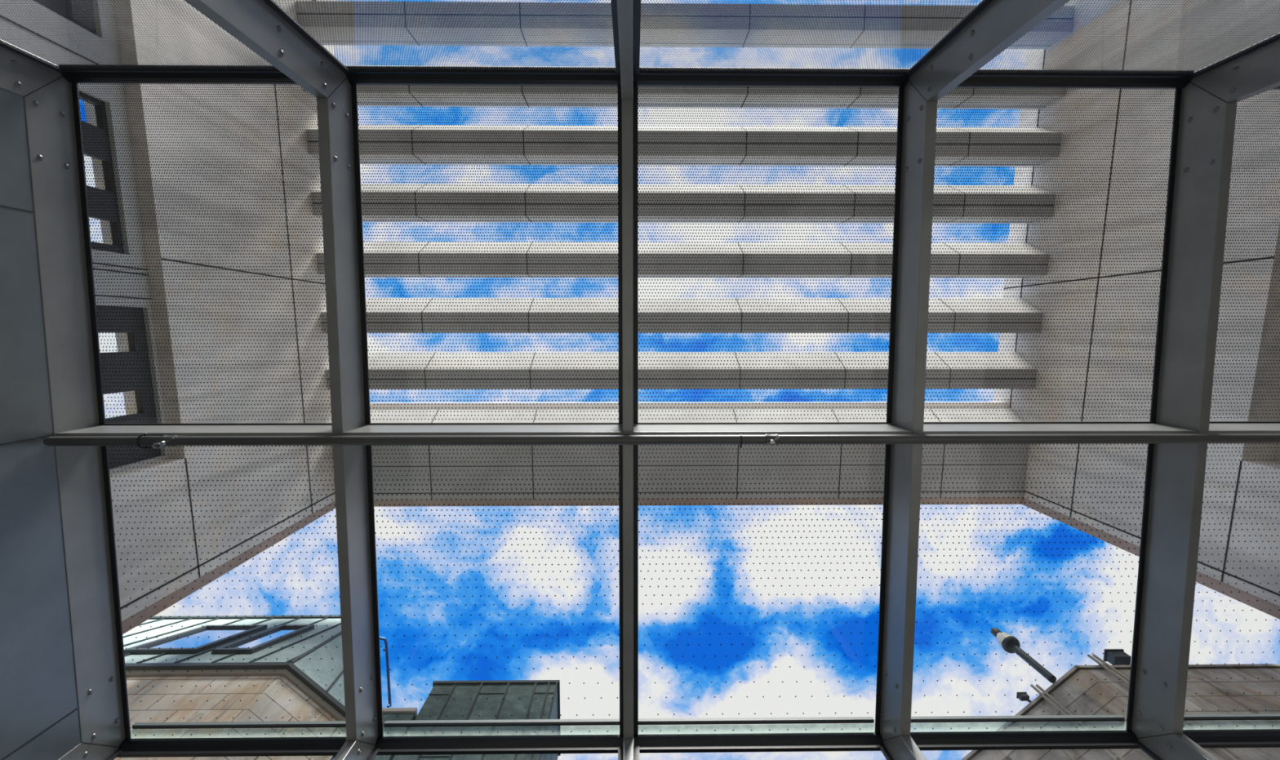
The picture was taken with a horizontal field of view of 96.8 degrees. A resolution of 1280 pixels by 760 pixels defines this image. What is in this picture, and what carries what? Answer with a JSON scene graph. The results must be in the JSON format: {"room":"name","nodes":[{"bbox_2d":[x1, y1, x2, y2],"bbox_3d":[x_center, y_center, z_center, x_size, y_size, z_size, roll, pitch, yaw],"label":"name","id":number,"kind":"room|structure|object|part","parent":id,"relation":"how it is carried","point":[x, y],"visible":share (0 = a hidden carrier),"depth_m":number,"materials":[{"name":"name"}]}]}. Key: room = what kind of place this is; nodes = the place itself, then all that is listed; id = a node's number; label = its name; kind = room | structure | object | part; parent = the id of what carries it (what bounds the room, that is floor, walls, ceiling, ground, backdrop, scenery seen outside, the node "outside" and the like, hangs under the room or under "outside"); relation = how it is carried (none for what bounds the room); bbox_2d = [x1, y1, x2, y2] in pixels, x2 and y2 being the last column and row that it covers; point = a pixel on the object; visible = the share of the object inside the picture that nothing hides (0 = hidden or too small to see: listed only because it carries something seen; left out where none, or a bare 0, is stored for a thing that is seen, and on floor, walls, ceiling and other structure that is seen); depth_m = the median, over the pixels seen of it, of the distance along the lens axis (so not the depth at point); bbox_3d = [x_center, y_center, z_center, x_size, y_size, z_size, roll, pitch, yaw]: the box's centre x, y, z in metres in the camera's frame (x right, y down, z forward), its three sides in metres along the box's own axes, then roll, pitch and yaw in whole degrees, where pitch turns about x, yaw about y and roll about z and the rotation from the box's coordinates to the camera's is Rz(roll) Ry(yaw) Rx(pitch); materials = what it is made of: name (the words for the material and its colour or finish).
{"room":"glass-roofed atrium","nodes":[
{"label":"glass-roofed atrium","id":0,"kind":"room"},
{"bbox_2d":[0,87,80,759],"bbox_3d":[-4.160,0.617,1.232,0.248,5.446,5.140,0,-85,-1],"label":"wall","id":1,"kind":"structure","parent":0,"point":[39,720],"depth_m":3.77,"materials":[{"name":"metal"}]},
{"bbox_2d":[43,433,1279,446],"bbox_3d":[1.055,0.412,3.927,10.200,0.066,0.066,0,-85,-1],"label":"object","id":2,"kind":"object","parent":1,"relation":"attached to","point":[1235,437],"visible":1,"depth_m":3.89,"materials":[{"name":"metal"}]},
{"bbox_2d":[135,432,164,448],"bbox_3d":[-3.320,0.417,3.858,0.162,0.053,0.109,0,-85,-1],"label":"cable tie","id":3,"kind":"object","parent":2,"relation":"attached to","point":[145,433],"visible":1,"depth_m":3.86,"materials":[{"name":"black plastic"}]},
{"bbox_2d":[151,435,177,448],"bbox_3d":[-3.216,0.420,3.861,0.129,0.110,0.083,0,-85,-1],"label":"clamp","id":4,"kind":"object","parent":2,"relation":"attached to","point":[164,441],"visible":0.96,"depth_m":3.84,"materials":[{"name":"metal"}]},
{"bbox_2d":[739,434,742,448],"bbox_3d":[0.694,0.421,3.924,0.012,0.075,0.092,0,-85,-1],"label":"cable tie","id":5,"kind":"object","parent":2,"relation":"attached to","point":[740,444],"visible":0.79,"depth_m":3.90,"materials":[{"name":"plastic"}]},
{"bbox_2d":[764,434,780,446],"bbox_3d":[0.907,0.413,3.912,0.106,0.106,0.078,0,-85,-1],"label":"clamp","id":6,"kind":"object","parent":2,"relation":"attached to","point":[772,440],"visible":0.97,"depth_m":3.89,"materials":[{"name":"metal"}]},
{"bbox_3d":[1.149,0.853,-1.520,10.340,0.200,5.300,0,-85,-1],"label":"floor","id":7,"kind":"structure","parent":0,"visible":0},
{"bbox_2d":[0,40,124,759],"bbox_3d":[-4.067,0.603,1.404,0.088,5.789,5.143,0,-85,-1],"label":"frame","id":8,"kind":"object","parent":7,"relation":"on","point":[48,104],"visible":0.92,"depth_m":4.08,"materials":[{"name":"paint"}]},
{"bbox_2d":[58,64,297,84],"bbox_3d":[-3.112,-2.166,4.025,1.913,0.113,0.090,0,-85,-1],"label":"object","id":9,"kind":"object","parent":8,"relation":"attached to","point":[138,76],"visible":0.65,"depth_m":4.01,"materials":[{"name":"black metal"}]},
{"bbox_2d":[55,425,332,436],"bbox_3d":[-3.110,0.392,4.131,1.913,0.330,0.075,0,-85,-1],"label":"purlin","id":10,"kind":"object","parent":8,"relation":"attached to","point":[100,430],"visible":0.48,"depth_m":4.05,"materials":[{"name":"paint"}]},
{"bbox_2d":[71,83,331,423],"bbox_3d":[-3.112,-0.915,4.199,1.915,0.028,2.513,0,-85,-1],"label":"glass","id":11,"kind":"object","parent":8,"relation":"attached to","point":[75,91],"visible":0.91,"depth_m":4.18,"materials":[{"name":"glass"}]},
{"bbox_2d":[98,422,346,738],"bbox_3d":[-3.113,1.607,4.432,1.915,0.070,2.572,0,-85,-1],"label":"glass","id":12,"kind":"object","parent":8,"relation":"attached to","point":[108,500],"visible":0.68,"depth_m":4.39,"materials":[{"name":"glass"}]},
{"bbox_2d":[116,737,346,757],"bbox_3d":[-3.112,2.885,4.458,1.913,0.113,0.090,0,-85,-1],"label":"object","id":13,"kind":"object","parent":8,"relation":"attached to","point":[249,746],"visible":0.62,"depth_m":4.44,"materials":[{"name":"grey metal"}]},
{"bbox_2d":[105,750,122,759],"bbox_3d":[-3.078,3.138,1.593,1.915,5.710,0.028,0,-85,-1],"label":"glass","id":14,"kind":"object","parent":7,"relation":"on","point":[115,754],"visible":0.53,"depth_m":4.37,"materials":[{"name":"glass"}]},
{"bbox_2d":[0,0,277,72],"bbox_3d":[-3.078,-1.928,1.159,1.915,5.710,0.028,0,-85,-1],"label":"glass","id":15,"kind":"object","parent":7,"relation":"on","point":[3,44],"visible":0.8,"depth_m":3.58,"materials":[{"name":"glass"}]},
{"bbox_2d":[184,0,377,759],"bbox_3d":[-2.077,0.601,1.427,0.088,5.789,5.143,0,-85,-1],"label":"frame","id":16,"kind":"object","parent":7,"relation":"on","point":[254,24],"visible":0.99,"depth_m":4.00,"materials":[{"name":"paint"}]},
{"bbox_2d":[345,66,621,86],"bbox_3d":[-1.102,-2.168,4.049,1.952,0.113,0.090,0,-85,-1],"label":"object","id":17,"kind":"object","parent":16,"relation":"attached to","point":[455,77],"visible":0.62,"depth_m":4.03,"materials":[{"name":"black metal"}]},
{"bbox_2d":[343,424,622,435],"bbox_3d":[-1.101,0.390,4.155,1.952,0.330,0.075,0,-85,-1],"label":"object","id":18,"kind":"object","parent":16,"relation":"attached to","point":[367,429],"visible":0.5,"depth_m":4.09,"materials":[{"name":"paint"}]},
{"bbox_2d":[351,84,622,422],"bbox_3d":[-1.103,-0.917,4.223,1.954,0.028,2.513,0,-85,-1],"label":"glass","id":19,"kind":"object","parent":16,"relation":"attached to","point":[353,87],"visible":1,"depth_m":4.20,"materials":[{"name":"glass"}]},
{"bbox_2d":[364,422,623,737],"bbox_3d":[-1.103,1.605,4.455,1.954,0.070,2.572,0,-85,-1],"label":"glass","id":20,"kind":"object","parent":16,"relation":"attached to","point":[620,721],"visible":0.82,"depth_m":4.42,"materials":[{"name":"glass"}]},
{"bbox_3d":[-1.103,2.830,4.551,1.914,0.013,0.114,0,-85,-1],"label":"edge glass","id":21,"kind":"part","parent":20,"relation":"part of","materials":[{"name":"glass"}]},
{"bbox_2d":[373,734,623,755],"bbox_3d":[-1.102,2.883,4.481,1.952,0.113,0.090,0,-85,-1],"label":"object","id":22,"kind":"object","parent":16,"relation":"attached to","point":[546,744],"visible":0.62,"depth_m":4.47,"materials":[{"name":"grey metal"}]},
{"bbox_2d":[367,748,379,759],"bbox_3d":[-2.052,2.899,4.385,0.052,0.111,0.028,0,-85,-1],"label":"glass","id":23,"kind":"object","parent":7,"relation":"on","point":[373,754],"depth_m":4.38,"materials":[{"name":"glass"}]},
{"bbox_2d":[262,0,620,75],"bbox_3d":[-1.069,-1.930,1.182,1.954,5.710,0.028,0,-85,-1],"label":"glass","id":24,"kind":"object","parent":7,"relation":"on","point":[275,6],"visible":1,"depth_m":3.51,"materials":[{"name":"glass"}]},
{"bbox_2d":[617,746,622,759],"bbox_3d":[-0.152,2.898,4.398,0.035,0.137,0.028,0,-85,-1],"label":"glass","id":25,"kind":"object","parent":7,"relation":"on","point":[620,748],"depth_m":4.40,"materials":[{"name":"glass"}]},
{"bbox_2d":[617,0,633,759],"bbox_3d":[-0.055,0.599,1.450,0.075,5.788,5.140,0,-85,-1],"label":"frame","id":26,"kind":"object","parent":7,"relation":"on","point":[624,7],"visible":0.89,"depth_m":3.94,"materials":[{"name":"paint"}]},
{"bbox_2d":[633,422,892,734],"bbox_3d":[0.936,1.603,4.479,1.976,0.070,2.572,0,-85,-1],"label":"glass","id":27,"kind":"object","parent":26,"relation":"attached to","point":[637,721],"visible":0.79,"depth_m":4.45,"materials":[{"name":"glass"}]},
{"bbox_2d":[632,80,904,422],"bbox_3d":[0.937,-0.919,4.246,1.976,0.028,2.513,0,-85,-1],"label":"glass","id":28,"kind":"object","parent":26,"relation":"attached to","point":[901,90],"visible":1,"depth_m":4.23,"materials":[{"name":"glass"}]},
{"bbox_2d":[633,423,912,435],"bbox_3d":[0.939,0.388,4.178,1.974,0.330,0.075,0,-85,-1],"label":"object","id":29,"kind":"object","parent":26,"relation":"attached to","point":[783,428],"visible":0.68,"depth_m":4.12,"materials":[{"name":"paint"}]},
{"bbox_2d":[633,746,639,759],"bbox_3d":[-0.028,2.898,4.398,0.039,0.137,0.028,0,-85,-1],"label":"glass","id":30,"kind":"object","parent":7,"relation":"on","point":[636,748],"depth_m":4.40,"materials":[{"name":"glass"}]},
{"bbox_2d":[632,0,993,77],"bbox_3d":[0.971,-1.932,1.206,1.976,5.710,0.028,0,-85,-1],"label":"glass","id":31,"kind":"object","parent":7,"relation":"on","point":[637,4],"visible":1,"depth_m":3.51,"materials":[{"name":"glass"}]},
{"bbox_2d":[878,743,893,759],"bbox_3d":[1.901,2.896,4.411,0.052,0.164,0.028,0,-85,-1],"label":"glass","id":32,"kind":"object","parent":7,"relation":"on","point":[885,752],"depth_m":4.40,"materials":[{"name":"glass"}]},
{"bbox_2d":[880,0,1070,759],"bbox_3d":[1.990,0.597,1.474,0.088,5.789,5.143,0,-85,-1],"label":"frame","id":33,"kind":"object","parent":7,"relation":"on","point":[1001,24],"visible":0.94,"depth_m":4.06,"materials":[{"name":"paint"}]},
{"bbox_2d":[633,732,883,752],"bbox_3d":[0.938,2.881,4.505,1.974,0.113,0.090,0,-85,-1],"label":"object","id":34,"kind":"object","parent":33,"relation":"attached to","point":[842,741],"visible":0.94,"depth_m":4.49,"materials":[{"name":"grey metal"}]},
{"bbox_2d":[633,67,909,87],"bbox_3d":[0.938,-2.170,4.072,1.974,0.113,0.090,0,-85,-1],"label":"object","id":35,"kind":"object","parent":33,"relation":"attached to","point":[646,78],"visible":0.91,"depth_m":4.06,"materials":[{"name":"black metal"}]},
{"bbox_2d":[911,421,1155,730],"bbox_3d":[2.983,1.601,4.503,1.967,0.070,2.572,0,-85,-1],"label":"glass","id":36,"kind":"object","parent":33,"relation":"attached to","point":[1146,496],"visible":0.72,"depth_m":4.48,"materials":[{"name":"glass"}]},
{"bbox_3d":[2.983,2.826,4.598,1.927,0.013,0.114,0,-85,-1],"label":"edge glass","id":37,"kind":"part","parent":36,"relation":"part of","materials":[{"name":"glass"}]},
{"bbox_2d":[924,88,1182,422],"bbox_3d":[2.983,-0.921,4.270,1.967,0.028,2.513,0,-85,-1],"label":"glass","id":38,"kind":"object","parent":33,"relation":"attached to","point":[1177,94],"visible":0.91,"depth_m":4.24,"materials":[{"name":"glass"}]},
{"bbox_2d":[923,423,1197,434],"bbox_3d":[2.985,0.386,4.202,1.965,0.330,0.075,0,-85,-1],"label":"purlin","id":39,"kind":"object","parent":33,"relation":"attached to","point":[928,428],"visible":0.48,"depth_m":4.12,"materials":[{"name":"paint"}]},
{"bbox_2d":[973,0,1279,79],"bbox_3d":[3.018,-1.934,1.230,1.967,5.710,0.028,0,-85,-1],"label":"glass","id":40,"kind":"object","parent":7,"relation":"on","point":[1268,41],"visible":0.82,"depth_m":3.58,"materials":[{"name":"glass"}]},
{"bbox_2d":[1133,742,1161,759],"bbox_3d":[3.018,3.132,1.663,1.967,5.710,0.028,0,-85,-1],"label":"glass","id":41,"kind":"object","parent":7,"relation":"on","point":[1142,747],"visible":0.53,"depth_m":4.41,"materials":[{"name":"glass"}]},
{"bbox_2d":[1131,33,1279,759],"bbox_3d":[4.031,0.594,1.498,0.088,5.789,5.143,0,-85,-1],"label":"frame","id":42,"kind":"object","parent":7,"relation":"on","point":[1208,103],"visible":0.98,"depth_m":4.15,"materials":[{"name":"paint"}]},
{"bbox_2d":[910,730,1139,750],"bbox_3d":[2.984,2.879,4.529,1.965,0.113,0.090,0,-85,-1],"label":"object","id":43,"kind":"object","parent":42,"relation":"attached to","point":[1041,740],"visible":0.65,"depth_m":4.52,"materials":[{"name":"grey metal"}]},
{"bbox_2d":[955,69,1193,88],"bbox_3d":[2.984,-2.172,4.096,1.965,0.113,0.090,0,-85,-1],"label":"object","id":44,"kind":"object","parent":42,"relation":"attached to","point":[1107,81],"visible":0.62,"depth_m":4.08,"materials":[{"name":"black metal"}]},
{"bbox_2d":[1182,728,1279,748],"bbox_3d":[5.026,2.877,4.552,1.966,0.113,0.090,0,-85,-1],"label":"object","id":45,"kind":"object","parent":42,"relation":"attached to","point":[1238,738],"visible":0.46,"depth_m":4.54,"materials":[{"name":"black metal"}]},
{"bbox_2d":[1183,709,1279,720],"bbox_3d":[4.772,2.696,4.618,0.782,0.070,0.092,0,-85,-1],"label":"glass","id":46,"kind":"object","parent":42,"relation":"on","point":[1233,717],"depth_m":4.62,"materials":[{"name":"glass"}]},
{"bbox_2d":[1205,471,1277,478],"bbox_3d":[4.670,0.736,4.449,0.562,0.070,0.045,0,-85,-1],"label":"glass","id":47,"kind":"object","parent":42,"relation":"on","point":[1276,472],"depth_m":4.43,"materials":[{"name":"glass"}]},
{"bbox_2d":[1207,443,1279,452],"bbox_3d":[4.663,0.521,4.430,0.556,0.070,0.065,0,-85,-1],"label":"glass","id":48,"kind":"object","parent":42,"relation":"on","point":[1210,443],"depth_m":4.41,"materials":[{"name":"glass"}]},
{"bbox_2d":[1208,422,1279,434],"bbox_3d":[5.027,0.384,4.226,1.966,0.330,0.075,0,-85,-1],"label":"purlin","id":49,"kind":"object","parent":42,"relation":"attached to","point":[1214,428],"visible":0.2,"depth_m":4.16,"materials":[{"name":"paint"}]},
{"bbox_2d":[1209,89,1279,417],"bbox_3d":[5.026,-0.923,4.294,1.968,0.028,2.513,0,-85,-1],"label":"glass","id":50,"kind":"object","parent":42,"relation":"on","point":[1269,90],"visible":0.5,"depth_m":4.27,"materials":[{"name":"glass"}]},
{"bbox_2d":[1209,421,1279,422],"bbox_3d":[4.657,0.321,4.413,0.542,0.070,0.007,0,-85,-1],"label":"glass","id":51,"kind":"object","parent":42,"relation":"on","point":[1210,421],"depth_m":4.38,"materials":[{"name":"glass"}]},
{"bbox_3d":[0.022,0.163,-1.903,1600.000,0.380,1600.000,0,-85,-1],"label":"ground","id":52,"kind":"structure","parent":0,"visible":0},
{"bbox_2d":[0,0,335,634],"bbox_3d":[-12.719,-12.341,9.623,1.412,28.297,37.050,0,-85,-1],"label":"wall","id":53,"kind":"structure","parent":52,"relation":"on","point":[159,602],"depth_m":15.43,"materials":[{"name":"grey concrete"}]},
{"bbox_2d":[332,401,1029,506],"bbox_3d":[1.705,3.032,23.501,27.744,1.804,4.050,0,-85,-1],"label":"beam","id":54,"kind":"structure","parent":53,"relation":"attached to","point":[847,476],"depth_m":22.84,"materials":[{"name":"concrete"}]},
{"bbox_2d":[325,351,1036,389],"bbox_3d":[1.709,-0.398,22.834,27.744,1.353,1.407,0,-85,-1],"label":"beam","id":55,"kind":"structure","parent":53,"relation":"attached to","point":[435,355],"depth_m":22.31,"materials":[{"name":"concrete"}]},
{"bbox_2d":[320,297,1043,333],"bbox_3d":[1.711,-2.568,22.512,27.744,1.353,1.407,0,-85,-1],"label":"beam","id":56,"kind":"structure","parent":53,"relation":"attached to","point":[459,321],"depth_m":21.98,"materials":[{"name":"concrete"}]},
{"bbox_2d":[316,241,1048,278],"bbox_3d":[1.712,-4.759,22.187,27.744,1.353,1.407,0,-85,-1],"label":"beam","id":57,"kind":"structure","parent":53,"relation":"attached to","point":[417,243],"depth_m":21.64,"materials":[{"name":"concrete"}]},
{"bbox_2d":[311,183,1055,223],"bbox_3d":[1.714,-6.919,21.867,27.744,1.356,1.467,0,-85,-1],"label":"beam","id":58,"kind":"structure","parent":53,"relation":"attached to","point":[467,189],"depth_m":21.31,"materials":[{"name":"concrete"}]},
{"bbox_2d":[306,124,1062,166],"bbox_3d":[1.715,-9.080,21.546,27.744,1.356,1.467,0,-85,-1],"label":"beam","id":59,"kind":"structure","parent":53,"relation":"attached to","point":[448,142],"depth_m":21.02,"materials":[{"name":"concrete"}]},
{"bbox_2d":[302,65,1066,109],"bbox_3d":[1.717,-11.191,21.233,27.744,1.356,1.467,0,-85,-1],"label":"beam","id":60,"kind":"structure","parent":53,"relation":"attached to","point":[366,86],"depth_m":21.02,"materials":[{"name":"concrete"}]},
{"bbox_2d":[296,0,1075,48],"bbox_3d":[1.718,-13.341,20.914,27.744,1.356,1.467,0,-85,-1],"label":"beam","id":61,"kind":"structure","parent":53,"relation":"attached to","point":[389,16],"depth_m":20.37,"materials":[{"name":"concrete"}]},
{"bbox_2d":[113,615,379,759],"bbox_3d":[-16.236,10.688,10.360,17.426,22.600,5.022,0,-85,-1],"label":"building","id":62,"kind":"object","parent":52,"relation":"on","point":[232,693],"visible":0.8,"depth_m":15.45,"materials":[{"name":"beige stone"}]},
{"bbox_3d":[-14.017,8.274,18.174,1.785,2.860,0.884,0,-85,-1],"label":"pane","id":63,"kind":"part","parent":62,"relation":"part of","materials":[{"name":"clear glass"}]},
{"bbox_3d":[-15.961,10.236,15.549,16.422,0.110,4.727,0,-85,-1],"label":"cornice","id":64,"kind":"part","parent":62,"relation":"part of","materials":[{"name":"stone"}]},
{"bbox_3d":[-11.893,8.264,18.157,0.849,2.854,0.882,0,-85,-1],"label":"pane","id":65,"kind":"part","parent":62,"relation":"part of","materials":[{"name":"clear glass"}]},
{"bbox_2d":[373,707,417,759],"bbox_3d":[-6.029,9.295,6.609,1.174,15.124,1.050,0,-85,-1],"label":"parapet","id":66,"kind":"object","parent":52,"relation":"on","point":[388,713],"visible":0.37,"depth_m":13.77,"materials":[{"name":"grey metal"}]},
{"bbox_2d":[379,636,391,707],"bbox_3d":[-2.015,2.328,4.529,0.061,0.049,0.584,-6,-85,0],"label":"grab rail","id":67,"kind":"object","parent":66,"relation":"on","point":[385,649],"visible":0.98,"depth_m":4.53,"materials":[{"name":"metal"}]},
{"bbox_2d":[392,680,560,759],"bbox_3d":[-3.751,9.816,7.264,3.375,16.288,2.100,0,-85,-1],"label":"building","id":68,"kind":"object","parent":52,"relation":"on","point":[462,691],"visible":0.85,"depth_m":14.24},
{"bbox_2d":[960,663,1279,759],"bbox_3d":[14.226,14.107,7.547,23.403,15.700,12.050,0,-85,-1],"label":"stone building","id":69,"kind":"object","parent":52,"relation":"on","point":[1251,686],"visible":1,"depth_m":13.92,"materials":[{"name":"grey stone"}]},
{"bbox_2d":[991,627,1056,683],"bbox_3d":[10.743,7.769,16.017,0.498,2.440,0.673,-14,-85,1],"label":"mast","id":70,"kind":"object","parent":69,"relation":"on","point":[1006,639],"visible":0.89,"depth_m":16.19,"materials":[{"name":"grey metal"}]},
{"bbox_2d":[1016,692,1031,702],"bbox_3d":[10.283,8.443,15.026,0.562,0.247,0.242,20,-86,-2],"label":"security camera","id":71,"kind":"object","parent":69,"relation":"on","point":[1024,696],"visible":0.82,"depth_m":15.00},
{"bbox_2d":[1030,684,1124,759],"bbox_3d":[10.468,8.352,11.969,0.220,6.180,0.085,0,-85,-1],"label":"conduit","id":72,"kind":"object","parent":69,"relation":"attached to","point":[1044,694],"visible":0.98,"depth_m":13.98,"materials":[{"name":"metal"}]},
{"bbox_2d":[1103,648,1131,665],"bbox_3d":[12.916,7.534,15.159,0.629,0.596,0.415,0,-85,-1],"label":"security camera","id":73,"kind":"object","parent":69,"relation":"on","point":[1118,658],"visible":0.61,"depth_m":15.21,"materials":[{"name":"grey metal"}]},
{"bbox_2d":[1087,653,1244,759],"bbox_3d":[11.989,7.569,11.955,0.220,6.250,0.085,0,-85,-1],"label":"conduit","id":74,"kind":"object","parent":69,"relation":"attached to","point":[1188,724],"visible":0.54,"depth_m":13.92,"materials":[{"name":"metal"}]},
{"bbox_2d":[993,0,1279,619],"bbox_3d":[16.417,-12.370,9.963,1.412,28.297,37.050,0,-85,-1],"label":"wall","id":75,"kind":"structure","parent":52,"relation":"on","point":[1262,604],"depth_m":17.93,"materials":[{"name":"grey concrete"}]}
]}

